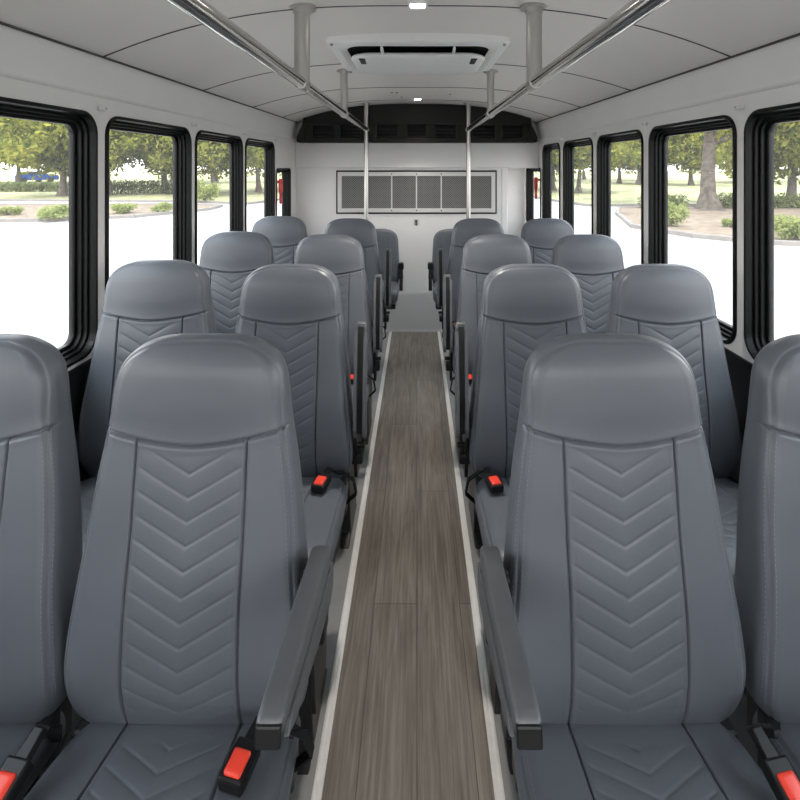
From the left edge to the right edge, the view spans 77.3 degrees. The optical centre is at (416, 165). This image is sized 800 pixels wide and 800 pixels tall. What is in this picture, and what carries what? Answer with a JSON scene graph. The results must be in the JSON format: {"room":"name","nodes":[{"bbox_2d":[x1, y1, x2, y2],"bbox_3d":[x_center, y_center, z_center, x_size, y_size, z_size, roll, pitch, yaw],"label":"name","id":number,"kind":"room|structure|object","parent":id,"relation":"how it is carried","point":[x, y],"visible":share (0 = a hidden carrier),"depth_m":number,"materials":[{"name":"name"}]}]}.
{"room":"vehicle interior","nodes":[
{"label":"vehicle interior","id":0,"kind":"room"},
{"bbox_2d":[0,24,297,370],"bbox_3d":[-1.161,0.569,1.860,0.086,2.037,7.134,0,0,0],"label":"wall","id":1,"kind":"structure","parent":0,"point":[33,68],"depth_m":1.88,"materials":[{"name":"white plastic"}]},
{"bbox_2d":[0,96,97,368],"bbox_3d":[-1.181,0.236,1.425,0.079,0.854,0.736,0,0,0],"label":"window","id":2,"kind":"structure","parent":1,"relation":"in","point":[82,129],"depth_m":1.76,"materials":[{"name":"black rubber"}]},
{"bbox_2d":[68,358,91,481],"bbox_3d":[-1.145,1.128,1.510,0.014,0.904,6.420,0,0,0],"label":"trim","id":3,"kind":"structure","parent":1,"relation":"attached to","point":[78,376],"depth_m":1.68,"materials":[{"name":"black plastic"}]},
{"bbox_2d":[98,105,106,110],"bbox_3d":[-1.142,-0.210,1.817,0.014,0.018,0.040,0,0,0],"label":"clip","id":4,"kind":"object","parent":1,"relation":"attached to","point":[100,107],"visible":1,"depth_m":1.81,"materials":[{"name":"white plastic"}]},
{"bbox_2d":[105,116,191,288],"bbox_3d":[-1.181,0.236,2.190,0.079,0.854,0.696,0,0,0],"label":"window","id":5,"kind":"structure","parent":1,"relation":"in","point":[180,136],"depth_m":2.49,"materials":[{"name":"black rubber"}]},
{"bbox_2d":[0,21,298,122],"bbox_3d":[-1.117,-0.385,1.510,0.008,0.052,6.420,0,0,0],"label":"trim","id":6,"kind":"structure","parent":1,"relation":"attached to","point":[1,23],"depth_m":1.80,"materials":[{"name":"grey"}]},
{"bbox_2d":[195,130,242,263],"bbox_3d":[-1.181,0.236,2.938,0.079,0.854,0.703,0,0,0],"label":"window","id":7,"kind":"structure","parent":1,"relation":"in","point":[235,143],"depth_m":3.24,"materials":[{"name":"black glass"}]},
{"bbox_2d":[245,138,274,230],"bbox_3d":[-1.181,0.236,3.682,0.079,0.854,0.683,0,0,0],"label":"window","id":8,"kind":"structure","parent":1,"relation":"in","point":[269,149],"depth_m":3.98,"materials":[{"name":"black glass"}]},
{"bbox_2d":[276,168,290,215],"bbox_3d":[-1.159,0.300,4.302,0.121,0.565,0.460,0,0,0],"label":"window","id":9,"kind":"structure","parent":1,"relation":"in","point":[284,184],"depth_m":4.50,"materials":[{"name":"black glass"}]},
{"bbox_2d":[0,0,799,121],"bbox_3d":[0.000,-0.591,1.860,2.500,0.459,7.120,0,0,0],"label":"ceiling","id":10,"kind":"structure","parent":0,"point":[154,36],"depth_m":2.09,"materials":[{"name":"grey plastic"}]},
{"bbox_2d":[166,0,370,219],"bbox_3d":[-0.452,0.476,1.798,0.112,2.207,5.396,0,0,0],"label":"grab rail","id":11,"kind":"object","parent":10,"relation":"attached to","point":[203,12],"visible":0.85,"depth_m":1.93,"materials":[{"name":"metal"}]},
{"bbox_2d":[326,33,509,74],"bbox_3d":[0.005,-0.592,2.748,0.890,0.091,0.755,0,0,0],"label":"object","id":12,"kind":"object","parent":10,"relation":"attached to","point":[369,53],"visible":0.99,"depth_m":2.55,"materials":[{"name":"white plastic"}]},
{"bbox_2d":[408,1,427,8],"bbox_3d":[0.003,-0.640,1.985,0.080,0.012,0.080,0,0,0],"label":"recessed light","id":13,"kind":"object","parent":10,"relation":"in","point":[411,4],"visible":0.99,"depth_m":1.98,"materials":[{"name":"white plastic"}]},
{"bbox_2d":[463,0,671,218],"bbox_3d":[0.458,0.477,1.798,0.112,2.207,5.396,0,0,0],"label":"grab rail","id":14,"kind":"object","parent":10,"relation":"attached to","point":[634,11],"visible":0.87,"depth_m":1.91,"materials":[{"name":"metal"}]},
{"bbox_2d":[61,332,757,799],"bbox_3d":[0.000,1.608,1.860,2.400,0.064,7.120,0,0,0],"label":"floor","id":15,"kind":"structure","parent":0,"point":[409,723],"depth_m":1.70,"materials":[{"name":"brown wood"}]},
{"bbox_2d":[0,333,82,799],"bbox_3d":[-0.869,0.962,0.755,0.506,1.236,0.623,0,0,0],"label":"seat","id":16,"kind":"object","parent":15,"relation":"on","point":[41,540],"visible":0.98,"depth_m":0.95,"materials":[{"name":"grey leather"}]},
{"bbox_2d":[0,711,65,799],"bbox_3d":[-0.893,1.053,0.714,0.441,0.175,0.532,0,0,0],"label":"seat cushion","id":17,"kind":"object","parent":16,"relation":"on","point":[15,726],"depth_m":0.92,"materials":[{"name":"grey leather"}]},
{"bbox_2d":[76,259,216,549],"bbox_3d":[-0.879,0.955,1.490,0.519,1.251,0.621,0,0,0],"label":"seat","id":18,"kind":"object","parent":15,"relation":"on","point":[145,301],"visible":0.27,"depth_m":1.69,"materials":[{"name":"grey leather"}]},
{"bbox_2d":[80,476,96,495],"bbox_3d":[-0.904,1.046,1.449,0.454,0.177,0.532,0,0,0],"label":"seat cushion","id":19,"kind":"object","parent":18,"relation":"on","point":[88,483],"depth_m":1.59,"materials":[{"name":"grey leather"}]},
{"bbox_2d":[23,333,333,799],"bbox_3d":[-0.411,0.962,0.754,0.497,1.236,0.612,0,0,0],"label":"seat","id":20,"kind":"object","parent":15,"relation":"on","point":[198,624],"visible":1,"depth_m":0.92,"materials":[{"name":"grey leather"}]},
{"bbox_2d":[23,717,300,799],"bbox_3d":[-0.433,1.053,0.714,0.441,0.175,0.532,0,0,0],"label":"seat cushion","id":21,"kind":"object","parent":20,"relation":"on","point":[105,758],"depth_m":0.85,"materials":[{"name":"grey leather"}]},
{"bbox_2d":[199,231,273,332],"bbox_3d":[-0.879,0.955,2.255,0.519,1.251,0.621,0,0,0],"label":"seat","id":22,"kind":"object","parent":15,"relation":"on","point":[228,258],"visible":0.23,"depth_m":2.46,"materials":[{"name":"grey leather"}]},
{"bbox_2d":[252,216,306,263],"bbox_3d":[-0.879,0.955,3.025,0.519,1.251,0.621,0,0,0],"label":"seat","id":23,"kind":"object","parent":15,"relation":"on","point":[285,233],"visible":0.1,"depth_m":3.23,"materials":[{"name":"grey leather"}]},
{"bbox_2d":[235,264,367,774],"bbox_3d":[-0.418,0.962,1.489,0.497,1.236,0.612,0,0,0],"label":"seat","id":24,"kind":"object","parent":15,"relation":"on","point":[296,309],"visible":0.44,"depth_m":1.68,"materials":[{"name":"grey leather"}]},
{"bbox_2d":[304,478,347,561],"bbox_3d":[-0.440,1.053,1.449,0.441,0.175,0.532,0,0,0],"label":"seat cushion","id":25,"kind":"object","parent":24,"relation":"on","point":[325,499],"depth_m":1.46,"materials":[{"name":"grey leather"}]},
{"bbox_2d":[294,234,382,548],"bbox_3d":[-0.418,0.962,2.254,0.497,1.236,0.612,0,0,0],"label":"seat","id":26,"kind":"object","parent":15,"relation":"on","point":[343,255],"visible":0.2,"depth_m":2.46,"materials":[{"name":"grey leather"}]},
{"bbox_2d":[351,384,369,401],"bbox_3d":[-0.440,1.053,2.214,0.441,0.175,0.532,0,0,0],"label":"seat cushion","id":27,"kind":"object","parent":26,"relation":"on","point":[368,386],"depth_m":2.31,"materials":[{"name":"grey leather"}]},
{"bbox_2d":[311,331,391,799],"bbox_3d":[-0.251,1.575,1.528,0.026,0.011,6.455,0,0,0],"label":"trim","id":28,"kind":"structure","parent":15,"relation":"attached to","point":[317,790],"depth_m":1.70,"materials":[{"name":"metal"}]},
{"bbox_2d":[324,218,390,444],"bbox_3d":[-0.416,0.962,3.024,0.497,1.236,0.612,0,0,0],"label":"seat","id":29,"kind":"object","parent":15,"relation":"on","point":[363,230],"visible":0.13,"depth_m":3.23,"materials":[{"name":"grey leather"}]},
{"bbox_2d":[376,229,403,308],"bbox_3d":[-0.316,1.049,3.908,0.418,1.062,0.497,0,0,0],"label":"seat","id":30,"kind":"object","parent":15,"relation":"on","point":[386,239],"visible":0.36,"depth_m":4.04,"materials":[{"name":"grey leather"}]},
{"bbox_2d":[383,281,398,303],"bbox_3d":[-0.333,0.978,3.870,0.382,0.151,0.420,0,0,0],"label":"seat cushion","id":31,"kind":"object","parent":30,"relation":"on","point":[394,284],"depth_m":3.72,"materials":[{"name":"grey leather"}]},
{"bbox_2d":[428,229,452,308],"bbox_3d":[0.295,1.049,3.908,0.418,1.062,0.497,0,0,0],"label":"seat","id":32,"kind":"object","parent":15,"relation":"on","point":[442,238],"visible":0.18,"depth_m":4.05,"materials":[{"name":"grey leather"}]},
{"bbox_2d":[432,281,436,302],"bbox_3d":[0.312,0.978,3.870,0.382,0.151,0.420,0,0,0],"label":"seat cushion","id":33,"kind":"object","parent":32,"relation":"on","point":[434,287],"depth_m":3.73,"materials":[{"name":"grey leather"}]},
{"bbox_2d":[437,218,503,441],"bbox_3d":[0.379,0.962,3.024,0.497,1.236,0.612,0,0,0],"label":"seat","id":34,"kind":"object","parent":15,"relation":"on","point":[463,230],"visible":0.12,"depth_m":3.23,"materials":[{"name":"grey leather"}]},
{"bbox_2d":[437,331,504,799],"bbox_3d":[0.207,1.575,1.528,0.026,0.011,6.455,0,0,0],"label":"trim","id":35,"kind":"structure","parent":15,"relation":"attached to","point":[499,793],"depth_m":1.70,"materials":[{"name":"metal"}]},
{"bbox_2d":[443,234,531,548],"bbox_3d":[0.378,0.962,2.254,0.497,1.236,0.612,0,0,0],"label":"seat","id":36,"kind":"object","parent":15,"relation":"on","point":[482,254],"visible":0.14,"depth_m":2.46,"materials":[{"name":"grey leather"}]},
{"bbox_2d":[469,384,470,404],"bbox_3d":[0.400,1.053,2.214,0.441,0.175,0.532,0,0,0],"label":"seat cushion","id":37,"kind":"object","parent":36,"relation":"on","point":[469,384],"depth_m":2.19,"materials":[{"name":"grey leather"}]},
{"bbox_2d":[455,264,587,774],"bbox_3d":[0.378,0.962,1.489,0.497,1.236,0.612,0,0,0],"label":"seat","id":38,"kind":"object","parent":15,"relation":"on","point":[524,306],"visible":0.3,"depth_m":1.68,"materials":[{"name":"grey leather"}]},
{"bbox_2d":[474,478,508,562],"bbox_3d":[0.400,1.053,1.449,0.441,0.175,0.532,0,0,0],"label":"seat cushion","id":39,"kind":"object","parent":38,"relation":"on","point":[491,495],"depth_m":1.47,"materials":[{"name":"grey leather"}]},
{"bbox_2d":[521,218,573,264],"bbox_3d":[0.857,0.962,3.024,0.454,1.236,0.612,0,0,0],"label":"seat","id":40,"kind":"object","parent":15,"relation":"on","point":[541,235],"visible":0.13,"depth_m":3.23,"materials":[{"name":"grey leather"}]},
{"bbox_2d":[552,234,623,332],"bbox_3d":[0.857,0.962,2.254,0.454,1.236,0.612,0,0,0],"label":"seat","id":41,"kind":"object","parent":15,"relation":"on","point":[594,260],"visible":0.22,"depth_m":2.46,"materials":[{"name":"grey leather"}]},
{"bbox_2d":[477,333,776,799],"bbox_3d":[0.366,0.962,0.754,0.497,1.236,0.612,0,0,0],"label":"seat","id":42,"kind":"object","parent":15,"relation":"on","point":[613,581],"visible":1,"depth_m":0.92,"materials":[{"name":"grey leather"}]},
{"bbox_2d":[511,723,776,799],"bbox_3d":[0.388,1.053,0.714,0.441,0.175,0.532,0,0,0],"label":"seat cushion","id":43,"kind":"object","parent":42,"relation":"on","point":[576,761],"depth_m":0.85,"materials":[{"name":"grey leather"}]},
{"bbox_2d":[606,264,746,697],"bbox_3d":[0.857,0.962,1.489,0.454,1.236,0.612,0,0,0],"label":"seat","id":44,"kind":"object","parent":15,"relation":"on","point":[673,304],"visible":0.3,"depth_m":1.69,"materials":[{"name":"grey leather"}]},
{"bbox_2d":[714,478,738,584],"bbox_3d":[0.857,1.053,1.449,0.441,0.175,0.532,0,0,0],"label":"seat cushion","id":45,"kind":"object","parent":44,"relation":"on","point":[726,488],"depth_m":1.42,"materials":[{"name":"grey leather"}]},
{"bbox_2d":[734,334,799,799],"bbox_3d":[0.821,0.962,0.755,0.539,1.236,0.621,0,0,0],"label":"seat","id":46,"kind":"object","parent":15,"relation":"on","point":[767,564],"visible":0.97,"depth_m":0.95,"materials":[{"name":"grey leather"}]},
{"bbox_2d":[752,711,799,777],"bbox_3d":[0.862,1.053,0.714,0.441,0.175,0.532,0,0,0],"label":"seat cushion","id":47,"kind":"object","parent":46,"relation":"on","point":[783,732],"depth_m":0.92,"materials":[{"name":"grey leather"}]},
{"bbox_2d":[296,121,537,331],"bbox_3d":[0.000,0.480,5.043,2.300,2.200,0.635,0,0,0],"label":"wall partition","id":48,"kind":"structure","parent":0,"point":[317,164],"depth_m":4.75,"materials":[{"name":"white plastic"}]},
{"bbox_2d":[336,170,496,213],"bbox_3d":[-0.005,0.248,4.750,1.528,0.415,0.027,0,0,0],"label":"grille panel","id":49,"kind":"object","parent":48,"relation":"attached to","point":[389,191],"visible":0.88,"depth_m":4.75,"materials":[{"name":"grey metal"}]},
{"bbox_2d":[296,104,537,142],"bbox_3d":[0.000,-0.390,4.650,2.200,0.351,0.190,0,0,0],"label":"air vent","id":50,"kind":"object","parent":48,"relation":"in","point":[387,123],"visible":0.94,"depth_m":4.57,"materials":[{"name":"black plastic"}]},
{"bbox_2d":[312,124,334,138],"bbox_3d":[-0.860,-0.317,4.612,0.210,0.133,0.075,0,0,0],"label":"air vent","id":51,"kind":"object","parent":50,"relation":"attached to","point":[319,131],"depth_m":4.61,"materials":[{"name":"black plastic"}]},
{"bbox_2d":[339,124,360,138],"bbox_3d":[-0.610,-0.317,4.612,0.200,0.133,0.075,0,0,0],"label":"air vent","id":52,"kind":"object","parent":50,"relation":"attached to","point":[346,131],"depth_m":4.67,"materials":[{"name":"black plastic"}]},
{"bbox_2d":[376,124,397,138],"bbox_3d":[-0.273,-0.317,4.612,0.200,0.133,0.075,0,0,0],"label":"air vent","id":53,"kind":"object","parent":50,"relation":"attached to","point":[383,131],"depth_m":4.67,"materials":[{"name":"black plastic"}]},
{"bbox_2d":[406,124,426,138],"bbox_3d":[-0.005,-0.317,4.612,0.190,0.133,0.075,0,0,0],"label":"air vent","id":54,"kind":"object","parent":50,"relation":"attached to","point":[413,131],"depth_m":4.67,"materials":[{"name":"black plastic"}]},
{"bbox_2d":[435,124,456,138],"bbox_3d":[0.264,-0.317,4.612,0.200,0.133,0.075,0,0,0],"label":"air vent","id":55,"kind":"object","parent":50,"relation":"attached to","point":[442,131],"depth_m":4.67,"materials":[{"name":"black plastic"}]},
{"bbox_2d":[472,124,495,138],"bbox_3d":[0.610,-0.317,4.612,0.220,0.133,0.075,0,0,0],"label":"air vent","id":56,"kind":"object","parent":50,"relation":"attached to","point":[483,131],"depth_m":4.67,"materials":[{"name":"black plastic"}]},
{"bbox_2d":[501,124,522,138],"bbox_3d":[0.874,-0.317,4.612,0.201,0.133,0.075,0,0,0],"label":"air vent","id":57,"kind":"object","parent":50,"relation":"attached to","point":[508,131],"depth_m":4.61,"materials":[{"name":"black plastic"}]},
{"bbox_2d":[507,168,523,237],"bbox_3d":[0.000,0.430,5.390,2.400,2.300,0.060,0,0,0],"label":"wall","id":58,"kind":"structure","parent":0,"point":[515,176],"depth_m":5.36,"materials":[{"name":"white plastic"}]},
{"bbox_2d":[524,36,799,363],"bbox_3d":[1.161,0.569,1.860,0.086,2.037,7.134,0,0,0],"label":"wall","id":59,"kind":"structure","parent":0,"point":[769,76],"depth_m":2.01,"materials":[{"name":"white plastic"}]},
{"bbox_2d":[526,168,540,220],"bbox_3d":[1.159,0.300,4.940,0.121,0.565,0.605,0,0,0],"label":"window","id":60,"kind":"structure","parent":59,"relation":"in","point":[531,181],"depth_m":5.21,"materials":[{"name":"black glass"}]},
{"bbox_2d":[542,143,559,218],"bbox_3d":[1.181,0.236,4.287,0.079,0.854,0.551,0,0,0],"label":"window","id":61,"kind":"structure","parent":59,"relation":"in","point":[547,149],"depth_m":4.53,"materials":[{"name":"black rubber"}]},
{"bbox_2d":[563,137,592,233],"bbox_3d":[1.181,0.236,3.590,0.079,0.854,0.656,0,0,0],"label":"window","id":62,"kind":"structure","parent":59,"relation":"in","point":[569,146],"depth_m":3.87,"materials":[{"name":"black rubber"}]},
{"bbox_2d":[597,129,643,263],"bbox_3d":[1.181,0.236,2.860,0.079,0.854,0.646,0,0,0],"label":"window","id":63,"kind":"structure","parent":59,"relation":"in","point":[604,142],"depth_m":3.13,"materials":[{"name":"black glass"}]},
{"bbox_2d":[535,33,799,122],"bbox_3d":[1.117,-0.385,1.510,0.008,0.052,6.420,0,0,0],"label":"trim","id":64,"kind":"structure","parent":59,"relation":"attached to","point":[797,34],"depth_m":1.94,"materials":[{"name":"grey"}]},
{"bbox_2d":[648,115,736,343],"bbox_3d":[1.181,0.236,2.134,0.079,0.854,0.674,0,0,0],"label":"window","id":65,"kind":"structure","parent":59,"relation":"in","point":[659,136],"depth_m":2.42,"materials":[{"name":"black rubber"}]},
{"bbox_2d":[724,347,752,483],"bbox_3d":[1.145,1.128,1.510,0.014,0.904,6.420,0,0,0],"label":"trim","id":66,"kind":"structure","parent":59,"relation":"attached to","point":[739,368],"depth_m":1.76,"materials":[{"name":"black plastic"}]},
{"bbox_2d":[734,104,743,109],"bbox_3d":[1.142,-0.210,1.774,0.014,0.018,0.040,0,0,0],"label":"clip","id":67,"kind":"object","parent":59,"relation":"attached to","point":[738,106],"visible":1,"depth_m":1.77,"materials":[{"name":"white plastic"}]},
{"bbox_2d":[744,102,799,359],"bbox_3d":[1.181,0.236,1.394,0.079,0.854,0.714,0,0,0],"label":"window","id":68,"kind":"structure","parent":59,"relation":"in","point":[759,128],"depth_m":1.72,"materials":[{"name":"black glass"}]},
{"label":"outside","id":69,"kind":"structure","parent":0,"visible":0},
{"bbox_2d":[619,207,799,240],"bbox_3d":[15.800,2.145,18.850,16.400,0.110,13.300,0,0,0],"label":"ground","id":70,"kind":"structure","parent":69,"point":[700,221],"depth_m":19.53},
{"bbox_2d":[637,194,689,208],"bbox_3d":[12.118,1.792,24.614,2.529,0.922,0.844,0,0,0],"label":"hedge","id":71,"kind":"object","parent":70,"relation":"on","point":[679,199],"visible":0.25,"depth_m":24.44,"materials":[{"name":"green plant"}]},
{"bbox_2d":[668,201,689,226],"bbox_3d":[8.839,1.627,17.258,1.138,0.989,0.948,0,0,9],"label":"bush","id":72,"kind":"object","parent":70,"relation":"on","point":[679,212],"visible":0.76,"depth_m":17.13,"materials":[{"name":"green plant"}]},
{"bbox_2d":[721,218,731,226],"bbox_3d":[10.675,1.928,17.023,0.574,0.374,0.481,0,0,22],"label":"bush","id":73,"kind":"object","parent":70,"relation":"on","point":[724,221],"visible":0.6,"depth_m":17.04,"materials":[{"name":"green plant"}]},
{"bbox_2d":[682,121,799,209],"bbox_3d":[13.814,-3.104,24.868,9.270,10.531,11.549,0,0,-41],"label":"tree","id":74,"kind":"object","parent":70,"relation":"on","point":[708,199],"visible":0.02,"depth_m":24.00,"materials":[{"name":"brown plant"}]},
{"bbox_2d":[717,192,799,208],"bbox_3d":[17.378,1.758,24.793,5.133,1.056,0.937,0,0,0],"label":"hedge","id":75,"kind":"object","parent":70,"relation":"on","point":[783,201],"visible":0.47,"depth_m":24.66,"materials":[{"name":"green plant"}]},
{"bbox_2d":[774,213,799,239],"bbox_3d":[10.684,1.715,14.108,1.311,0.813,1.100,0,0,-25],"label":"bush","id":76,"kind":"object","parent":70,"relation":"on","point":[789,227],"visible":0.94,"depth_m":13.97,"materials":[{"name":"green plant"}]},
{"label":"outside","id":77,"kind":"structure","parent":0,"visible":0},
{"bbox_2d":[0,171,799,347],"bbox_3d":[0.000,2.280,80.000,320.000,0.200,280.000,0,0,0],"label":"ground","id":78,"kind":"structure","parent":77,"point":[34,256],"depth_m":11.78,"materials":[{"name":"concrete"}]},
{"bbox_2d":[0,203,222,221],"bbox_3d":[-35.164,2.120,22.225,50.272,0.160,8.603,0,0,-3],"label":"kerb","id":79,"kind":"object","parent":78,"relation":"on","point":[217,206],"visible":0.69,"depth_m":21.25,"materials":[{"name":"concrete"}]},
{"bbox_2d":[0,198,278,204],"bbox_3d":[-16.487,2.120,109.082,19.135,0.160,161.936,0,0,0],"label":"kerb","id":80,"kind":"object","parent":78,"relation":"on","point":[36,200],"visible":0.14,"depth_m":30.20,"materials":[{"name":"concrete"}]},
{"bbox_2d":[0,172,281,201],"bbox_3d":[-78.500,2.155,109.100,143.000,0.090,161.800,0,0,0],"label":"lawn","id":81,"kind":"structure","parent":78,"relation":"on","point":[223,195],"depth_m":41.37,"materials":[{"name":"green plant"}]},
{"bbox_2d":[0,118,45,182],"bbox_3d":[-43.192,-3.235,53.842,9.586,10.757,11.012,0,0,-44],"label":"tree","id":82,"kind":"object","parent":81,"relation":"on","point":[18,175],"visible":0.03,"depth_m":53.63,"materials":[{"name":"green plant"}]},
{"bbox_2d":[0,181,68,191],"bbox_3d":[-34.508,1.727,41.004,15.944,1.149,1.101,0,0,0],"label":"hedge","id":83,"kind":"object","parent":81,"relation":"on","point":[17,186],"visible":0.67,"depth_m":40.80,"materials":[{"name":"green plant"}]},
{"bbox_2d":[15,171,58,181],"bbox_3d":[-48.146,1.371,63.386,4.444,1.479,1.800,0,0,-40],"label":"car","id":84,"kind":"object","parent":81,"relation":"on","point":[26,177],"visible":0.7,"depth_m":62.66,"materials":[{"name":"blue metal"}]},
{"bbox_2d":[0,117,133,195],"bbox_3d":[-25.073,-2.007,35.230,10.039,8.334,8.873,0,0,-29],"label":"tree","id":85,"kind":"object","parent":81,"relation":"on","point":[30,150],"visible":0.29,"depth_m":33.17,"materials":[{"name":"green plant"}]},
{"bbox_2d":[46,126,158,194],"bbox_3d":[-22.741,-1.793,35.889,7.005,7.861,8.047,0,0,13],"label":"tree","id":86,"kind":"object","parent":81,"relation":"on","point":[125,150],"visible":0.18,"depth_m":35.06,"materials":[{"name":"green plant"}]},
{"bbox_2d":[111,179,172,193],"bbox_3d":[-22.017,1.629,38.006,7.894,1.318,1.139,0,0,0],"label":"hedge","id":87,"kind":"object","parent":81,"relation":"on","point":[124,186],"visible":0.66,"depth_m":37.85,"materials":[{"name":"green plant"}]},
{"bbox_2d":[117,132,198,192],"bbox_3d":[-19.740,-1.482,38.692,7.972,7.264,8.334,0,0,-21],"label":"tree","id":88,"kind":"object","parent":81,"relation":"on","point":[156,160],"visible":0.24,"depth_m":36.75,"materials":[{"name":"green plant"}]},
{"bbox_2d":[145,135,263,194],"bbox_3d":[-14.608,-1.682,36.201,8.797,7.668,8.415,0,0,0],"label":"tree","id":89,"kind":"object","parent":81,"relation":"on","point":[214,152],"visible":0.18,"depth_m":35.31,"materials":[{"name":"green plant"}]},
{"bbox_2d":[197,178,220,200],"bbox_3d":[-12.479,1.398,29.387,1.808,1.460,1.507,0,0,19],"label":"bush","id":90,"kind":"object","parent":81,"relation":"on","point":[204,192],"visible":0.92,"depth_m":29.25,"materials":[{"name":"green plant"}]},
{"bbox_2d":[198,143,263,191],"bbox_3d":[-13.438,-2.411,40.250,9.318,9.102,8.111,0,0,-31],"label":"tree","id":91,"kind":"object","parent":81,"relation":"on","point":[258,188],"visible":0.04,"depth_m":40.16,"materials":[{"name":"green plant"}]},
{"bbox_2d":[253,168,281,177],"bbox_3d":[-11.585,-1.882,45.648,8.857,8.071,9.260,0,0,-2],"label":"tree","id":92,"kind":"object","parent":81,"relation":"on","point":[261,169],"visible":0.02,"depth_m":44.39,"materials":[{"name":"green plant"}]},
{"bbox_2d":[534,195,729,205],"bbox_3d":[23.735,2.120,43.486,32.631,0.160,33.132,0,0,0],"label":"kerb","id":93,"kind":"object","parent":78,"relation":"on","point":[538,197],"visible":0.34,"depth_m":26.92,"materials":[{"name":"concrete"}]},
{"bbox_2d":[534,172,799,203],"bbox_3d":[78.250,2.155,108.500,143.500,0.090,163.000,0,0,0],"label":"lawn","id":94,"kind":"structure","parent":78,"relation":"on","point":[627,192],"depth_m":49.07,"materials":[{"name":"green plant"}]},
{"bbox_2d":[536,146,589,189],"bbox_3d":[12.049,-2.082,43.642,9.723,8.475,9.300,0,0,-40],"label":"tree","id":95,"kind":"object","parent":94,"relation":"on","point":[554,167],"visible":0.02,"depth_m":43.42,"materials":[{"name":"green plant"}]},
{"bbox_2d":[582,165,586,179],"bbox_3d":[25.601,-3.029,77.671,9.642,10.343,10.836,0,0,38],"label":"tree","id":96,"kind":"object","parent":94,"relation":"on","point":[583,171],"visible":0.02,"depth_m":77.75,"materials":[{"name":"green plant"}]},
{"bbox_2d":[552,141,640,192],"bbox_3d":[13.022,-1.999,38.552,8.471,8.274,7.374,0,0,23],"label":"tree","id":97,"kind":"object","parent":94,"relation":"on","point":[582,155],"visible":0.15,"depth_m":38.24,"materials":[{"name":"green plant"}]},
{"bbox_2d":[616,143,639,183],"bbox_3d":[24.066,-2.617,60.055,8.480,9.516,9.741,0,0,19],"label":"tree","id":98,"kind":"object","parent":94,"relation":"on","point":[619,180],"visible":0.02,"depth_m":60.29,"materials":[{"name":"green plant"}]},
{"bbox_2d":[612,139,679,184],"bbox_3d":[25.627,-1.882,57.151,9.260,8.071,8.857,0,0,23],"label":"tree","id":99,"kind":"object","parent":94,"relation":"on","point":[637,143],"visible":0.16,"depth_m":56.74,"materials":[{"name":"green plant"}]},
{"bbox_2d":[668,130,731,184],"bbox_3d":[29.944,-1.828,54.432,9.602,7.972,8.487,0,0,25],"label":"tree","id":100,"kind":"object","parent":94,"relation":"on","point":[687,154],"visible":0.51,"depth_m":52.74,"materials":[{"name":"green plant"}]},
{"bbox_2d":[615,206,799,246],"bbox_3d":[15.797,2.120,18.850,16.565,0.160,13.463,0,0,0],"label":"kerb","id":101,"kind":"object","parent":78,"relation":"on","point":[622,217],"visible":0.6,"depth_m":15.12,"materials":[{"name":"concrete"}]},
{"bbox_2d":[715,121,799,196],"bbox_3d":[20.006,-1.482,26.377,8.334,7.264,7.972,0,0,29],"label":"tree","id":102,"kind":"object","parent":78,"relation":"on","point":[790,158],"visible":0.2,"depth_m":26.09,"materials":[{"name":"green plant"}]},
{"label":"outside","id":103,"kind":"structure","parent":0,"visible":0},
{"bbox_2d":[0,204,215,217],"bbox_3d":[-35.158,2.145,22.337,50.057,0.110,8.436,0,0,-2],"label":"ground","id":104,"kind":"structure","parent":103,"point":[30,211],"depth_m":23.48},
{"bbox_2d":[0,205,24,214],"bbox_3d":[-17.411,1.900,21.403,1.080,0.433,0.906,0,0,-1],"label":"bush","id":105,"kind":"object","parent":104,"relation":"on","point":[5,210],"visible":0.99,"depth_m":21.23,"materials":[{"name":"green plant"}]},
{"bbox_2d":[36,204,68,219],"bbox_3d":[-14.286,1.797,19.871,1.431,0.642,1.754,0,0,-40],"label":"bush","id":106,"kind":"object","parent":104,"relation":"on","point":[60,211],"visible":0.93,"depth_m":19.58,"materials":[{"name":"green plant"}]},
{"bbox_2d":[110,202,137,213],"bbox_3d":[-12.988,1.855,22.226,1.100,0.526,1.311,0,0,-23],"label":"bush","id":107,"kind":"object","parent":104,"relation":"on","point":[127,207],"visible":0.99,"depth_m":21.87,"materials":[{"name":"green plant"}]},
{"bbox_2d":[149,202,172,211],"bbox_3d":[-11.495,1.857,22.737,1.037,0.519,1.244,0,0,-7],"label":"bush","id":108,"kind":"object","parent":104,"relation":"on","point":[160,207],"visible":0.94,"depth_m":22.48,"materials":[{"name":"green plant"}]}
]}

